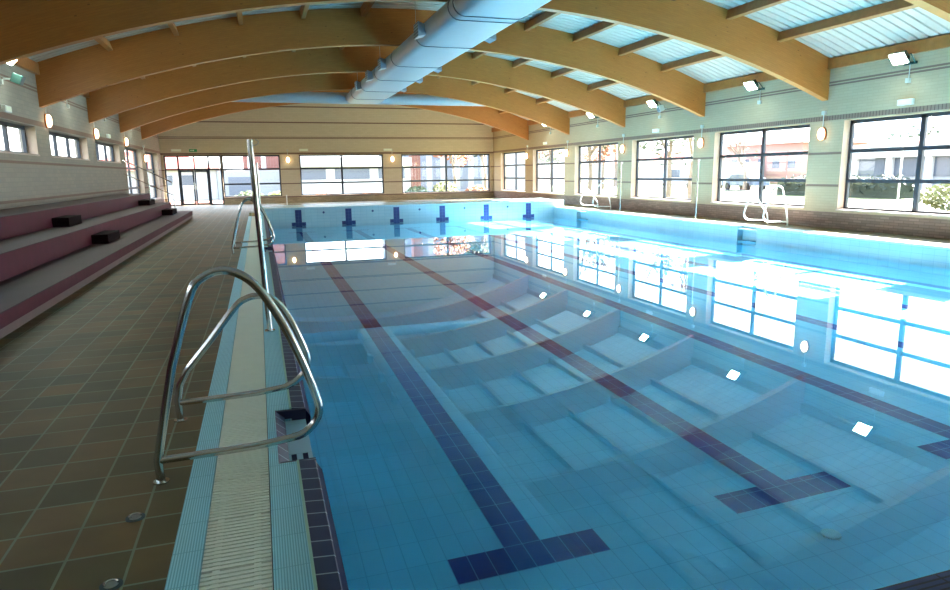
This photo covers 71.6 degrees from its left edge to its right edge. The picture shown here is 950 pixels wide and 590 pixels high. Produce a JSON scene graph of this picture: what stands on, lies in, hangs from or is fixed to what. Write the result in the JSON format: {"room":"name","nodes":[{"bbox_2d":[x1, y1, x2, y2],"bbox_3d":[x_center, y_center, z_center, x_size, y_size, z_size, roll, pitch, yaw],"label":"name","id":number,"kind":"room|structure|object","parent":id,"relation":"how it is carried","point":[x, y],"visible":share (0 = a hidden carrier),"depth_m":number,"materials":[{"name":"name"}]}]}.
{"room":"indoor swimming pool","nodes":[
{"label":"indoor swimming pool","id":0,"kind":"room"},
{"bbox_2d":[0,64,164,209],"bbox_3d":[-10.455,-3.154,15.437,0.350,4.579,43.650,-4,11,-18],"label":"wall","id":1,"kind":"structure","parent":0,"point":[25,180],"depth_m":17.15,"materials":[{"name":"tile"}]},
{"bbox_2d":[1,105,11,112],"bbox_3d":[-9.734,-3.871,13.703,0.076,0.130,0.380,-4,11,-18],"label":"emergency light","id":2,"kind":"object","parent":1,"relation":"attached to","point":[5,108],"visible":1,"depth_m":13.60,"materials":[{"name":"white plastic"}]},
{"bbox_2d":[3,72,25,85],"bbox_3d":[-9.640,-4.517,13.777,0.391,0.252,0.180,-4,11,-18],"label":"exit sign","id":3,"kind":"object","parent":1,"relation":"attached to","point":[18,79],"visible":0.99,"depth_m":13.72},
{"bbox_2d":[0,121,39,155],"bbox_3d":[-9.853,-3.290,13.678,0.305,0.690,3.934,-4,11,-18],"label":"window","id":4,"kind":"structure","parent":1,"relation":"in","point":[28,133],"depth_m":15.39,"materials":[{"name":"white metal"}]},
{"bbox_2d":[44,107,51,127],"bbox_3d":[-10.580,-4.514,16.299,0.120,0.757,0.240,-4,11,-18],"label":"wall lamp","id":5,"kind":"object","parent":1,"relation":"attached to","point":[47,118],"visible":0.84,"depth_m":16.27,"materials":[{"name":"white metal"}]},
{"bbox_2d":[13,57,89,97],"bbox_3d":[-10.218,-5.263,14.948,0.100,0.260,43.300,-4,11,-18],"label":"trim","id":6,"kind":"structure","parent":1,"relation":"attached to","point":[27,64],"depth_m":15.18,"materials":[{"name":"brown wood"}]},
{"bbox_2d":[48,129,89,160],"bbox_3d":[-11.396,-4.135,18.358,0.305,0.690,3.934,-4,11,-18],"label":"window","id":7,"kind":"structure","parent":1,"relation":"in","point":[82,148],"depth_m":19.03,"materials":[{"name":"white metal"}]},
{"bbox_2d":[124,147,144,193],"bbox_3d":[-14.472,-5.028,27.865,0.305,2.310,3.934,-4,11,-18],"label":"window","id":8,"kind":"structure","parent":1,"relation":"in","point":[137,153],"depth_m":29.54,"materials":[{"name":"white metal"}]},
{"bbox_2d":[95,141,175,207],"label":"window","id":9,"kind":"structure","parent":1,"relation":"in","point":[115,153],"depth_m":24.84,"materials":[{"name":"clear glass"}]},
{"bbox_2d":[145,152,160,199],"bbox_3d":[-16.016,-5.873,32.545,0.305,2.310,3.934,-4,11,-18],"label":"window","id":10,"kind":"structure","parent":1,"relation":"in","point":[154,169],"depth_m":34.28,"materials":[{"name":"clear glass"}]},
{"bbox_2d":[158,103,493,205],"bbox_3d":[-7.951,-8.346,38.456,19.000,6.330,0.350,-4,11,-18],"label":"wall","id":11,"kind":"structure","parent":0,"point":[208,140],"depth_m":38.12,"materials":[{"name":"paint"}]},
{"bbox_2d":[163,155,224,205],"bbox_3d":[-15.444,-6.308,36.292,2.930,2.725,0.142,-4,11,-18],"label":"door","id":12,"kind":"structure","parent":11,"relation":"in","point":[208,169],"depth_m":36.29,"materials":[{"name":"black metal"}]},
{"bbox_2d":[221,155,281,197],"bbox_3d":[-12.557,-6.696,37.130,3.134,2.340,0.215,-4,11,-18],"label":"window","id":13,"kind":"structure","parent":11,"relation":"in","point":[222,156],"depth_m":37.09,"materials":[{"name":"clear glass"}]},
{"bbox_2d":[224,197,282,204],"bbox_3d":[-12.566,-5.228,37.496,3.130,0.680,0.350,-4,11,-18],"label":"sill","id":14,"kind":"structure","parent":11,"relation":"attached to","point":[264,200],"depth_m":37.39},
{"bbox_2d":[299,154,384,195],"bbox_3d":[-7.764,-7.047,38.648,4.854,2.340,0.215,-4,11,-18],"label":"window","id":15,"kind":"structure","parent":11,"relation":"in","point":[342,182],"depth_m":38.73,"materials":[{"name":"clear glass"}]},
{"bbox_2d":[401,154,490,193],"bbox_3d":[-1.744,-7.487,40.554,5.654,2.340,0.215,-4,11,-18],"label":"window","id":16,"kind":"structure","parent":11,"relation":"in","point":[445,166],"depth_m":40.58,"materials":[{"name":"clear glass"}]},
{"bbox_2d":[0,198,949,589],"bbox_3d":[-1.169,-1.694,18.577,19.000,0.300,43.300,-4,11,-18],"label":"floor","id":17,"kind":"structure","parent":0,"point":[82,381],"depth_m":4.50,"materials":[{"name":"brown tile"}]},
{"bbox_2d":[0,193,192,338],"bbox_3d":[-7.313,-0.779,10.632,2.382,0.970,31.312,-4,11,-18],"label":"bleachers","id":18,"kind":"object","parent":17,"relation":"on","point":[49,252],"visible":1,"depth_m":11.51,"materials":[{"name":"red paint"}]},
{"bbox_2d":[99,578,122,589],"bbox_3d":[-1.410,1.118,2.552,0.084,0.017,0.084,-4,11,-18],"label":"socket","id":19,"kind":"object","parent":17,"relation":"on","point":[114,583],"visible":1,"depth_m":2.55,"materials":[{"name":"metal"}]},
{"bbox_2d":[125,512,144,522],"bbox_3d":[-1.577,1.026,3.058,0.084,0.017,0.084,-4,11,-18],"label":"socket","id":20,"kind":"object","parent":17,"relation":"on","point":[134,517],"visible":1,"depth_m":3.05,"materials":[{"name":"metal"}]},
{"bbox_2d":[153,266,322,485],"bbox_3d":[-1.254,0.397,3.435,0.879,1.110,0.080,-4,11,-18],"label":"pool handrail","id":21,"kind":"object","parent":17,"relation":"on","point":[159,459],"visible":1,"depth_m":3.39,"materials":[{"name":"metal"}]},
{"bbox_2d":[174,293,310,422],"bbox_3d":[-1.534,0.390,4.324,0.882,0.808,0.080,-4,11,-18],"label":"pool handrail","id":22,"kind":"object","parent":17,"relation":"on","point":[178,401],"visible":0.87,"depth_m":4.27,"materials":[{"name":"metal"}]},
{"bbox_2d":[231,198,274,253],"bbox_3d":[-4.558,-1.411,13.450,0.879,1.110,0.080,-4,11,-18],"label":"pool handrail","id":23,"kind":"object","parent":17,"relation":"on","point":[248,199],"visible":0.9,"depth_m":13.41,"materials":[{"name":"metal"}]},
{"bbox_2d":[234,197,273,246],"bbox_3d":[-4.912,-1.605,14.527,0.879,1.110,0.080,-4,11,-18],"label":"pool handrail","id":24,"kind":"object","parent":17,"relation":"on","point":[271,236],"visible":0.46,"depth_m":14.51,"materials":[{"name":"metal"}]},
{"bbox_2d":[164,198,949,589],"bbox_3d":[1.308,-0.744,16.867,13.650,2.185,29.350,-4,11,-18],"label":"swimming pool","id":25,"kind":"object","parent":17,"relation":"in","point":[306,554],"depth_m":4.19,"materials":[{"name":"blue tile"}]},
{"bbox_2d":[256,163,263,236],"bbox_3d":[-5.515,-2.429,16.886,0.122,1.885,0.101,2,11,16],"label":"flag pole","id":26,"kind":"object","parent":25,"relation":"on","point":[257,172],"visible":0.76,"depth_m":16.81,"materials":[{"name":"metal"}]},
{"bbox_2d":[247,139,274,331],"bbox_3d":[-2.115,-0.568,6.524,0.138,1.906,0.103,-4,11,-18],"label":"flag pole","id":27,"kind":"object","parent":25,"relation":"on","point":[250,145],"visible":1,"depth_m":6.48,"materials":[{"name":"metal"}]},
{"bbox_2d":[269,216,949,589],"bbox_3d":[1.696,-0.937,15.844,12.860,0.001,26.240,-4,11,-18],"label":"pool water","id":28,"kind":"object","parent":25,"relation":"in","point":[547,402],"visible":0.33,"depth_m":5.66,"materials":[{"name":"liquid"}]},
{"bbox_2d":[592,182,610,208],"bbox_3d":[5.186,-4.039,26.873,0.879,1.110,0.080,-4,11,-18],"label":"pool handrail","id":29,"kind":"object","parent":17,"relation":"on","point":[602,182],"visible":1,"depth_m":26.85,"materials":[{"name":"white metal"}]},
{"bbox_2d":[694,159,700,218],"bbox_3d":[7.067,-3.363,20.946,0.090,1.885,0.120,9,14,42],"label":"flag pole","id":30,"kind":"object","parent":17,"relation":"on","point":[698,159],"visible":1,"depth_m":20.93,"materials":[{"name":"metal"}]},
{"bbox_2d":[743,196,767,223],"bbox_3d":[7.934,-2.387,18.570,0.882,0.808,0.080,-4,11,-18],"label":"pool handrail","id":31,"kind":"object","parent":17,"relation":"on","point":[751,196],"visible":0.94,"depth_m":18.53,"materials":[{"name":"white metal"}]},
{"bbox_2d":[762,185,787,225],"bbox_3d":[8.165,-2.408,17.841,0.879,1.110,0.080,-4,11,-18],"label":"pool handrail","id":32,"kind":"object","parent":17,"relation":"on","point":[775,187],"visible":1,"depth_m":17.82,"materials":[{"name":"white metal"}]},
{"bbox_2d":[27,0,949,127],"bbox_3d":[-1.281,-6.921,17.722,19.788,2.007,44.235,-4,11,-18],"label":"ceiling","id":33,"kind":"structure","parent":0,"point":[914,24],"depth_m":16.23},
{"bbox_2d":[94,37,112,51],"bbox_3d":[-8.232,-5.688,13.902,0.170,0.243,4.798,-4,11,-18],"label":"roof purlin","id":34,"kind":"structure","parent":33,"relation":"attached to","point":[103,41],"depth_m":15.53,"materials":[{"name":"brown wood"}]},
{"bbox_2d":[168,23,178,35],"bbox_3d":[-6.778,-6.212,14.287,0.159,0.240,4.798,-4,11,-18],"label":"roof purlin","id":35,"kind":"structure","parent":33,"relation":"attached to","point":[172,26],"depth_m":15.90,"materials":[{"name":"brown wood"}]},
{"bbox_2d":[236,12,242,24],"bbox_3d":[-5.301,-6.647,14.696,0.148,0.236,4.798,-4,11,-18],"label":"roof purlin","id":36,"kind":"structure","parent":33,"relation":"attached to","point":[239,14],"depth_m":16.27,"materials":[{"name":"brown wood"}]},
{"bbox_2d":[300,5,308,18],"bbox_3d":[-3.807,-6.991,15.127,0.136,0.232,4.798,-4,11,-18],"label":"roof purlin","id":37,"kind":"structure","parent":33,"relation":"attached to","point":[304,8],"depth_m":16.73,"materials":[{"name":"brown wood"}]},
{"bbox_2d":[140,90,528,139],"bbox_3d":[-6.178,-9.110,32.680,19.000,2.766,0.200,-4,11,-18],"label":"roof beam","id":38,"kind":"structure","parent":33,"relation":"attached to","point":[513,124],"depth_m":32.20,"materials":[{"name":"wood"}]},
{"bbox_2d":[118,72,569,134],"bbox_3d":[-4.634,-8.265,28.000,19.000,2.766,0.200,-4,11,-18],"label":"roof beam","id":39,"kind":"structure","parent":33,"relation":"attached to","point":[492,96],"depth_m":27.36,"materials":[{"name":"wood"}]},
{"bbox_2d":[86,46,625,127],"bbox_3d":[-3.084,-7.416,23.301,19.000,2.766,0.200,-4,11,-18],"label":"roof beam","id":40,"kind":"structure","parent":33,"relation":"attached to","point":[115,99],"depth_m":22.41,"materials":[{"name":"wood"}]},
{"bbox_2d":[360,1,374,16],"bbox_3d":[-2.300,-7.242,15.578,0.123,0.226,4.798,-4,11,-18],"label":"roof purlin","id":41,"kind":"structure","parent":33,"relation":"attached to","point":[366,6],"depth_m":17.18,"materials":[{"name":"brown wood"}]},
{"bbox_2d":[35,8,705,116],"bbox_3d":[-1.540,-6.572,18.621,19.000,2.766,0.200,-4,11,-18],"label":"roof beam","id":42,"kind":"structure","parent":33,"relation":"attached to","point":[75,73],"depth_m":17.47,"materials":[{"name":"wood"}]},
{"bbox_2d":[0,0,830,100],"bbox_3d":[0.004,-5.727,13.941,19.000,2.766,0.200,-4,11,-18],"label":"roof beam","id":43,"kind":"structure","parent":33,"relation":"attached to","point":[28,28],"depth_m":14.34,"materials":[{"name":"wood"}]},
{"bbox_2d":[346,0,550,103],"bbox_3d":[-0.338,-6.532,14.799,1.876,1.476,28.950,-4,11,-18],"label":"ventilation duct","id":44,"kind":"object","parent":33,"relation":"hanging from","point":[458,26],"visible":0.98,"depth_m":15.42,"materials":[{"name":"blue metal"}]},
{"bbox_2d":[233,92,482,105],"bbox_3d":[-4.888,-8.543,28.656,11.850,0.490,0.490,-4,11,-18],"label":"duct","id":45,"kind":"object","parent":44,"relation":"attached to","point":[298,97],"visible":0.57,"depth_m":28.19,"materials":[{"name":"blue metal"}]},
{"bbox_2d":[354,81,361,90],"bbox_3d":[-4.316,-7.704,24.306,0.198,0.320,0.460,-4,11,-18],"label":"outlet","id":46,"kind":"object","parent":44,"relation":"attached to","point":[358,86],"depth_m":24.13,"materials":[{"name":"blue metal"}]},
{"bbox_2d":[365,70,372,81],"bbox_3d":[-3.513,-7.265,21.872,0.198,0.320,0.460,-4,11,-18],"label":"outlet","id":47,"kind":"object","parent":44,"relation":"attached to","point":[368,74],"depth_m":21.70,"materials":[{"name":"blue metal"}]},
{"bbox_2d":[378,57,386,70],"bbox_3d":[-2.757,-6.851,19.579,0.198,0.320,0.460,-4,11,-18],"label":"outlet","id":48,"kind":"object","parent":44,"relation":"attached to","point":[382,64],"depth_m":19.41,"materials":[{"name":"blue metal"}]},
{"bbox_2d":[413,21,425,39],"bbox_3d":[-1.259,-6.031,15.040,0.198,0.320,0.460,-4,11,-18],"label":"outlet","id":49,"kind":"object","parent":44,"relation":"attached to","point":[419,29],"depth_m":14.88,"materials":[{"name":"blue metal"}]},
{"bbox_2d":[484,34,495,42],"bbox_3d":[0.346,-6.149,15.548,0.178,0.320,0.460,-4,11,-18],"label":"outlet","id":50,"kind":"object","parent":44,"relation":"attached to","point":[492,38],"depth_m":15.44,"materials":[{"name":"blue metal"}]},
{"bbox_2d":[472,51,485,59],"bbox_3d":[0.696,-8.278,21.721,0.136,0.232,4.798,-4,11,-18],"label":"roof beam","id":51,"kind":"structure","parent":33,"relation":"attached to","point":[475,55],"depth_m":23.48,"materials":[{"name":"brown wood"}]},
{"bbox_2d":[512,58,532,67],"bbox_3d":[2.197,-8.153,22.239,0.148,0.236,4.798,-4,11,-18],"label":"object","id":52,"kind":"structure","parent":33,"relation":"attached to","point":[521,61],"depth_m":23.82,"materials":[{"name":"brown wood"}]},
{"bbox_2d":[524,11,560,30],"bbox_3d":[2.239,-7.433,17.041,0.136,0.232,4.798,-4,11,-18],"label":"roof purlin","id":53,"kind":"structure","parent":33,"relation":"attached to","point":[545,16],"depth_m":18.25,"materials":[{"name":"brown wood"}]},
{"bbox_2d":[536,97,552,103],"bbox_3d":[3.602,-8.470,27.998,0.170,0.243,4.818,-4,11,-18],"label":"roof beam","id":54,"kind":"structure","parent":33,"relation":"attached to","point":[539,100],"depth_m":29.61,"materials":[{"name":"brown wood"}]},
{"bbox_2d":[551,67,576,78],"bbox_3d":[3.683,-7.935,22.768,0.159,0.240,4.798,-4,11,-18],"label":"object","id":55,"kind":"structure","parent":33,"relation":"attached to","point":[563,71],"depth_m":24.16,"materials":[{"name":"brown wood"}]},
{"bbox_2d":[573,21,618,41],"bbox_3d":[3.741,-7.308,17.559,0.148,0.236,4.798,-4,11,-18],"label":"roof purlin","id":56,"kind":"structure","parent":33,"relation":"attached to","point":[602,26],"depth_m":18.64,"materials":[{"name":"brown wood"}]},
{"bbox_2d":[587,79,618,90],"bbox_3d":[5.149,-7.624,23.308,0.170,0.243,4.798,-4,11,-18],"label":"roof beam","id":57,"kind":"structure","parent":33,"relation":"attached to","point":[605,83],"depth_m":24.54,"materials":[{"name":"brown wood"}]},
{"bbox_2d":[618,34,672,55],"bbox_3d":[5.227,-7.090,18.088,0.159,0.240,4.798,-4,11,-18],"label":"roof purlin","id":58,"kind":"structure","parent":33,"relation":"attached to","point":[657,39],"depth_m":19.03,"materials":[{"name":"brown wood"}]},
{"bbox_2d":[661,51,724,71],"bbox_3d":[6.693,-6.779,18.628,0.170,0.243,4.798,-4,11,-18],"label":"roof purlin","id":59,"kind":"structure","parent":33,"relation":"attached to","point":[710,55],"depth_m":19.45,"materials":[{"name":"brown wood"}]},
{"bbox_2d":[726,0,789,19],"bbox_3d":[6.771,-6.245,13.408,0.159,0.240,4.798,-4,11,-18],"label":"roof purlin","id":60,"kind":"structure","parent":33,"relation":"attached to","point":[756,5],"depth_m":14.90,"materials":[{"name":"brown wood"}]},
{"bbox_2d":[777,0,917,41],"bbox_3d":[8.236,-5.934,13.948,0.170,0.243,4.798,-4,11,-18],"label":"roof purlin","id":61,"kind":"structure","parent":33,"relation":"attached to","point":[894,6],"depth_m":14.29,"materials":[{"name":"brown wood"}]},
{"bbox_2d":[904,0,949,21],"bbox_3d":[1.547,-4.882,9.261,19.000,2.766,0.200,-4,11,-18],"label":"roof beam","id":62,"kind":"structure","parent":33,"relation":"attached to","point":[940,8],"depth_m":11.29,"materials":[{"name":"wood"}]},
{"bbox_2d":[493,47,949,238],"bbox_3d":[7.947,-4.500,21.264,0.350,4.579,43.650,-4,11,-18],"label":"wall","id":63,"kind":"structure","parent":0,"point":[868,90],"depth_m":18.72,"materials":[{"name":"paint"}]},
{"bbox_2d":[500,151,524,191],"bbox_3d":[2.287,-7.182,38.346,0.305,2.250,3.934,-4,11,-18],"label":"window","id":64,"kind":"structure","parent":63,"relation":"in","point":[503,165],"depth_m":39.24,"materials":[{"name":"clear glass"}]},
{"bbox_2d":[533,147,564,193],"bbox_3d":[3.831,-6.337,33.666,0.305,2.250,3.934,-4,11,-18],"label":"window","id":65,"kind":"structure","parent":63,"relation":"in","point":[535,152],"depth_m":34.69,"materials":[{"name":"clear glass"}]},
{"bbox_2d":[574,142,617,196],"bbox_3d":[5.375,-5.492,28.986,0.305,2.250,3.934,-4,11,-18],"label":"window","id":66,"kind":"structure","parent":63,"relation":"in","point":[577,175],"depth_m":29.95,"materials":[{"name":"clear glass"}]},
{"bbox_2d":[646,99,660,118],"bbox_3d":[6.520,-6.749,23.886,0.473,0.667,0.443,-4,11,-18],"label":"floodlight","id":67,"kind":"object","parent":63,"relation":"attached to","point":[652,103],"visible":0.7,"depth_m":23.73,"materials":[{"name":"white glass"}]},
{"bbox_2d":[630,135,693,201],"bbox_3d":[6.918,-4.647,24.306,0.305,2.250,3.934,-4,11,-18],"label":"window","id":68,"kind":"structure","parent":63,"relation":"in","point":[635,143],"depth_m":24.82,"materials":[{"name":"clear glass"}]},
{"bbox_2d":[698,125,703,148],"bbox_3d":[7.476,-5.236,21.804,0.120,0.757,0.240,-4,11,-18],"label":"wall lamp","id":69,"kind":"object","parent":63,"relation":"attached to","point":[701,140],"visible":1,"depth_m":21.77,"materials":[{"name":"white glass"}]},
{"bbox_2d":[491,34,949,131],"bbox_3d":[7.757,-6.578,20.639,0.100,0.260,43.300,-4,11,-18],"label":"trim","id":70,"kind":"structure","parent":63,"relation":"attached to","point":[943,41],"depth_m":16.25,"materials":[{"name":"brown wood"}]},
{"bbox_2d":[744,79,764,103],"bbox_3d":[8.095,-5.887,19.113,0.473,0.667,0.443,-4,11,-18],"label":"floodlight","id":71,"kind":"object","parent":63,"relation":"attached to","point":[750,85],"visible":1,"depth_m":19.02,"materials":[{"name":"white glass"}]},
{"bbox_2d":[710,123,810,208],"bbox_3d":[8.462,-3.802,19.626,0.305,2.250,3.934,-4,11,-18],"label":"window","id":72,"kind":"structure","parent":63,"relation":"in","point":[718,139],"depth_m":19.93,"materials":[{"name":"clear glass"}]},
{"bbox_2d":[817,111,826,140],"bbox_3d":[9.019,-4.391,17.124,0.120,0.757,0.240,-4,11,-18],"label":"wall lamp","id":73,"kind":"object","parent":63,"relation":"attached to","point":[822,132],"visible":1,"depth_m":17.09,"materials":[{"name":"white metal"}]},
{"bbox_2d":[835,111,949,216],"bbox_3d":[10.006,-2.958,14.946,0.305,2.250,3.934,-4,11,-18],"label":"window","id":74,"kind":"structure","parent":63,"relation":"in","point":[847,150],"depth_m":15.65,"materials":[{"name":"clear glass"}]},
{"bbox_2d":[888,50,917,82],"bbox_3d":[9.546,-5.093,14.713,0.473,0.667,0.443,-4,11,-18],"label":"floodlight","id":75,"kind":"object","parent":63,"relation":"attached to","point":[901,57],"visible":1,"depth_m":14.64,"materials":[{"name":"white glass"}]},
{"bbox_2d":[897,98,914,105],"bbox_3d":[9.745,-4.366,14.910,0.076,0.130,0.380,-4,11,-18],"label":"emergency light","id":76,"kind":"object","parent":63,"relation":"attached to","point":[910,101],"visible":1,"depth_m":14.87,"materials":[{"name":"white plastic"}]},
{"bbox_2d":[898,99,910,104],"bbox_3d":[9.713,-4.364,14.900,0.008,0.090,0.323,-4,11,-18],"label":"diffuser","id":77,"kind":"object","parent":76,"relation":"attached to","point":[904,101],"depth_m":14.89,"materials":[{"name":"white plastic"}]},
{"bbox_2d":[582,115,949,177],"bbox_3d":[107.794,-34.836,132.860,230.458,20.733,323.343,-4,11,-18],"label":"sky","id":78,"kind":"structure","parent":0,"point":[875,132],"depth_m":160.19,"materials":[{"name":"white"}]},
{"label":"outside","id":79,"kind":"structure","parent":0,"visible":0},
{"bbox_2d":[170,180,949,211],"bbox_3d":[16.095,-19.004,111.476,700.000,0.001,600.000,-4,11,-18],"label":"ground","id":80,"kind":"structure","parent":79,"point":[879,203],"depth_m":45.36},
{"bbox_2d":[100,151,226,200],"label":"window","id":81,"kind":"structure","parent":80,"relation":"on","point":[171,162],"depth_m":53.47,"materials":[{"name":"glass"}]},
{"bbox_2d":[171,200,222,205],"bbox_3d":[-20.440,-5.337,39.906,17.500,0.240,9.040,-4,11,-18],"label":"paving","id":82,"kind":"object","parent":80,"relation":"on","point":[215,201],"depth_m":42.55,"materials":[{"name":"concrete"}]},
{"bbox_2d":[217,170,279,199],"bbox_3d":[-18.299,-9.094,54.362,5.200,2.300,5.030,-4,11,-18],"label":"store","id":83,"kind":"structure","parent":80,"relation":"on","point":[241,176],"depth_m":51.78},
{"bbox_2d":[235,190,262,195],"bbox_3d":[-15.703,-6.838,46.029,2.020,1.048,2.045,-4,11,-18],"label":"shrub","id":84,"kind":"object","parent":80,"relation":"on","point":[248,193],"visible":0.22,"depth_m":45.57,"materials":[{"name":"green plant"}]},
{"bbox_2d":[242,156,278,167],"bbox_3d":[-20.456,-12.971,63.100,3.300,6.800,6.030,-4,11,-18],"label":"brick tower","id":85,"kind":"structure","parent":80,"relation":"on","point":[265,161],"depth_m":60.42,"materials":[{"name":"brick"}]},
{"bbox_2d":[300,156,420,193],"bbox_3d":[-10.773,-11.919,56.671,10.500,6.800,8.400,-4,11,-18],"label":"block","id":86,"kind":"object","parent":80,"relation":"on","point":[308,175],"visible":0.4,"depth_m":53.11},
{"bbox_2d":[405,185,428,191],"bbox_3d":[-4.322,-7.597,49.097,1.906,1.157,1.929,-4,11,-18],"label":"shrub","id":87,"kind":"object","parent":80,"relation":"on","point":[415,188],"visible":0.43,"depth_m":48.74,"materials":[{"name":"green plant"}]},
{"bbox_2d":[379,154,506,191],"bbox_3d":[-3.759,-15.613,69.199,10.700,9.300,12.030,-4,11,-18],"label":"building","id":88,"kind":"structure","parent":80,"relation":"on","point":[463,172],"depth_m":64.00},
{"bbox_2d":[431,181,458,190],"bbox_3d":[-2.236,-7.915,49.700,2.193,1.436,2.138,-4,11,-18],"label":"shrub","id":89,"kind":"object","parent":80,"relation":"on","point":[441,185],"visible":0.45,"depth_m":49.39,"materials":[{"name":"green plant"}]},
{"bbox_2d":[433,155,472,186],"bbox_3d":[-1.933,-11.689,57.809,4.214,5.723,4.059,-4,11,-18],"label":"tree","id":90,"kind":"object","parent":80,"relation":"on","point":[452,161],"visible":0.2,"depth_m":57.89,"materials":[{"name":"grey plant"}]},
{"bbox_2d":[465,185,487,190],"bbox_3d":[0.180,-7.618,48.804,1.974,1.180,1.940,-4,11,-18],"label":"shrub","id":91,"kind":"object","parent":80,"relation":"on","point":[479,187],"visible":0.35,"depth_m":48.41,"materials":[{"name":"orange plant"}]},
{"bbox_2d":[468,155,486,187],"bbox_3d":[0.404,-10.344,51.328,2.745,5.356,2.768,-4,11,-18],"label":"tree","id":92,"kind":"object","parent":80,"relation":"on","point":[483,158],"visible":0.02,"depth_m":51.20,"materials":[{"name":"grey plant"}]},
{"bbox_2d":[507,153,524,188],"bbox_3d":[2.570,-15.752,77.688,5.530,6.300,12.000,-4,11,-18],"label":"building","id":93,"kind":"structure","parent":80,"relation":"on","point":[520,156],"depth_m":72.29,"materials":[{"name":"white"}]},
{"bbox_2d":[539,149,564,186],"bbox_3d":[8.831,-16.291,79.430,4.789,6.560,4.921,-8,12,-32],"label":"tree","id":94,"kind":"object","parent":80,"relation":"on","point":[548,153],"visible":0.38,"depth_m":78.82,"materials":[{"name":"grey plant"}]},
{"bbox_2d":[539,149,606,184],"bbox_3d":[12.537,-20.635,105.735,11.000,5.400,17.000,-4,11,-18],"label":"house","id":95,"kind":"structure","parent":80,"relation":"on","point":[558,169],"depth_m":98.04,"materials":[{"name":"red paint"}]},
{"bbox_2d":[582,144,617,188],"bbox_3d":[13.311,-13.903,68.728,4.443,5.660,4.299,-4,11,-18],"label":"tree","id":96,"kind":"object","parent":80,"relation":"on","point":[604,152],"visible":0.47,"depth_m":68.28,"materials":[{"name":"grey plant"}]},
{"bbox_2d":[587,145,617,192],"bbox_3d":[10.282,-12.467,57.061,5.584,7.174,4.760,-4,11,-18],"label":"tree","id":97,"kind":"object","parent":80,"relation":"on","point":[591,150],"visible":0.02,"depth_m":57.51,"materials":[{"name":"grey plant"}]},
{"bbox_2d":[640,138,693,196],"bbox_3d":[13.522,-9.884,45.944,5.172,6.036,4.585,0,11,4],"label":"tree","id":98,"kind":"object","parent":80,"relation":"on","point":[643,146],"visible":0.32,"depth_m":45.71,"materials":[{"name":"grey plant"}]},
{"bbox_2d":[639,151,724,182],"bbox_3d":[31.488,-19.953,102.494,9.000,4.700,19.000,-4,11,-18],"label":"house","id":99,"kind":"structure","parent":80,"relation":"on","point":[647,169],"depth_m":102.02,"materials":[{"name":"red paint"}]},
{"bbox_2d":[593,185,776,191],"bbox_3d":[20.741,-11.314,69.526,4.500,0.030,34.000,-4,11,-18],"label":"lane","id":100,"kind":"structure","parent":80,"relation":"on","point":[657,187],"depth_m":63.35,"materials":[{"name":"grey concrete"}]},
{"bbox_2d":[610,145,617,186],"bbox_3d":[16.754,-17.140,77.446,5.514,8.739,5.249,-4,11,-18],"label":"tree","id":101,"kind":"object","parent":100,"relation":"on","point":[615,156],"visible":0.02,"depth_m":77.61,"materials":[{"name":"grey plant"}]},
{"bbox_2d":[722,173,769,189],"bbox_3d":[24.141,-10.115,58.898,1.780,1.449,4.200,-4,11,-18],"label":"car","id":102,"kind":"object","parent":100,"relation":"on","point":[728,184],"visible":0.56,"depth_m":58.00,"materials":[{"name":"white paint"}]},
{"bbox_2d":[668,135,730,198],"bbox_3d":[12.971,-8.751,39.264,4.503,6.273,4.390,-4,11,-18],"label":"tree","id":103,"kind":"object","parent":80,"relation":"on","point":[689,139],"visible":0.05,"depth_m":39.28,"materials":[{"name":"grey plant"}]},
{"bbox_2d":[662,162,759,184],"bbox_3d":[30.722,-15.848,85.888,8.030,2.700,10.000,-4,11,-18],"label":"building","id":104,"kind":"structure","parent":80,"relation":"on","point":[678,171],"depth_m":81.92,"materials":[{"name":"white"}]},
{"bbox_2d":[723,135,726,196],"bbox_3d":[16.628,-9.684,44.425,0.769,6.088,0.180,-4,11,-18],"label":"lamp post","id":105,"kind":"object","parent":80,"relation":"on","point":[726,135],"visible":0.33,"depth_m":44.67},
{"bbox_2d":[723,133,760,189],"bbox_3d":[23.357,-11.667,56.968,4.592,5.267,4.648,-4,11,-18],"label":"tree","id":106,"kind":"object","parent":80,"relation":"on","point":[741,161],"visible":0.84,"depth_m":57.12,"materials":[{"name":"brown plant"}]},
{"bbox_2d":[723,131,870,182],"bbox_3d":[41.788,-18.144,86.987,11.000,6.500,15.000,-4,11,-18],"label":"house","id":107,"kind":"structure","parent":80,"relation":"on","point":[776,167],"depth_m":82.64,"materials":[{"name":"red paint"}]},
{"bbox_2d":[777,174,914,198],"bbox_3d":[23.897,-7.144,43.058,2.142,1.660,10.016,-4,11,-18],"label":"hedge","id":108,"kind":"object","parent":80,"relation":"on","point":[857,190],"visible":0.51,"depth_m":40.31,"materials":[{"name":"green plant"}]},
{"bbox_2d":[851,132,949,192],"bbox_3d":[38.692,-9.127,44.058,12.000,4.500,23.500,-4,11,-18],"label":"building","id":109,"kind":"structure","parent":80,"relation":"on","point":[936,165],"depth_m":48.55,"materials":[{"name":"paint"}]},
{"bbox_2d":[897,119,906,200],"bbox_3d":[23.105,-8.204,35.932,0.769,6.088,0.180,-4,11,-18],"label":"lamp post","id":110,"kind":"object","parent":80,"relation":"on","point":[905,122],"visible":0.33,"depth_m":36.14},
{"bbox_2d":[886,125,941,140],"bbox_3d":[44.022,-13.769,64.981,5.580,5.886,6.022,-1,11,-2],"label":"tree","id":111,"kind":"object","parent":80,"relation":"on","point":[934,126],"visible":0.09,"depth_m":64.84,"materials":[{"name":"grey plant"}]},
{"bbox_2d":[919,184,949,210],"bbox_3d":[20.637,-4.108,27.432,3.900,1.474,3.916,-4,11,-18],"label":"shrub","id":112,"kind":"object","parent":80,"relation":"on","point":[934,198],"visible":0.96,"depth_m":27.63,"materials":[{"name":"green plant"}]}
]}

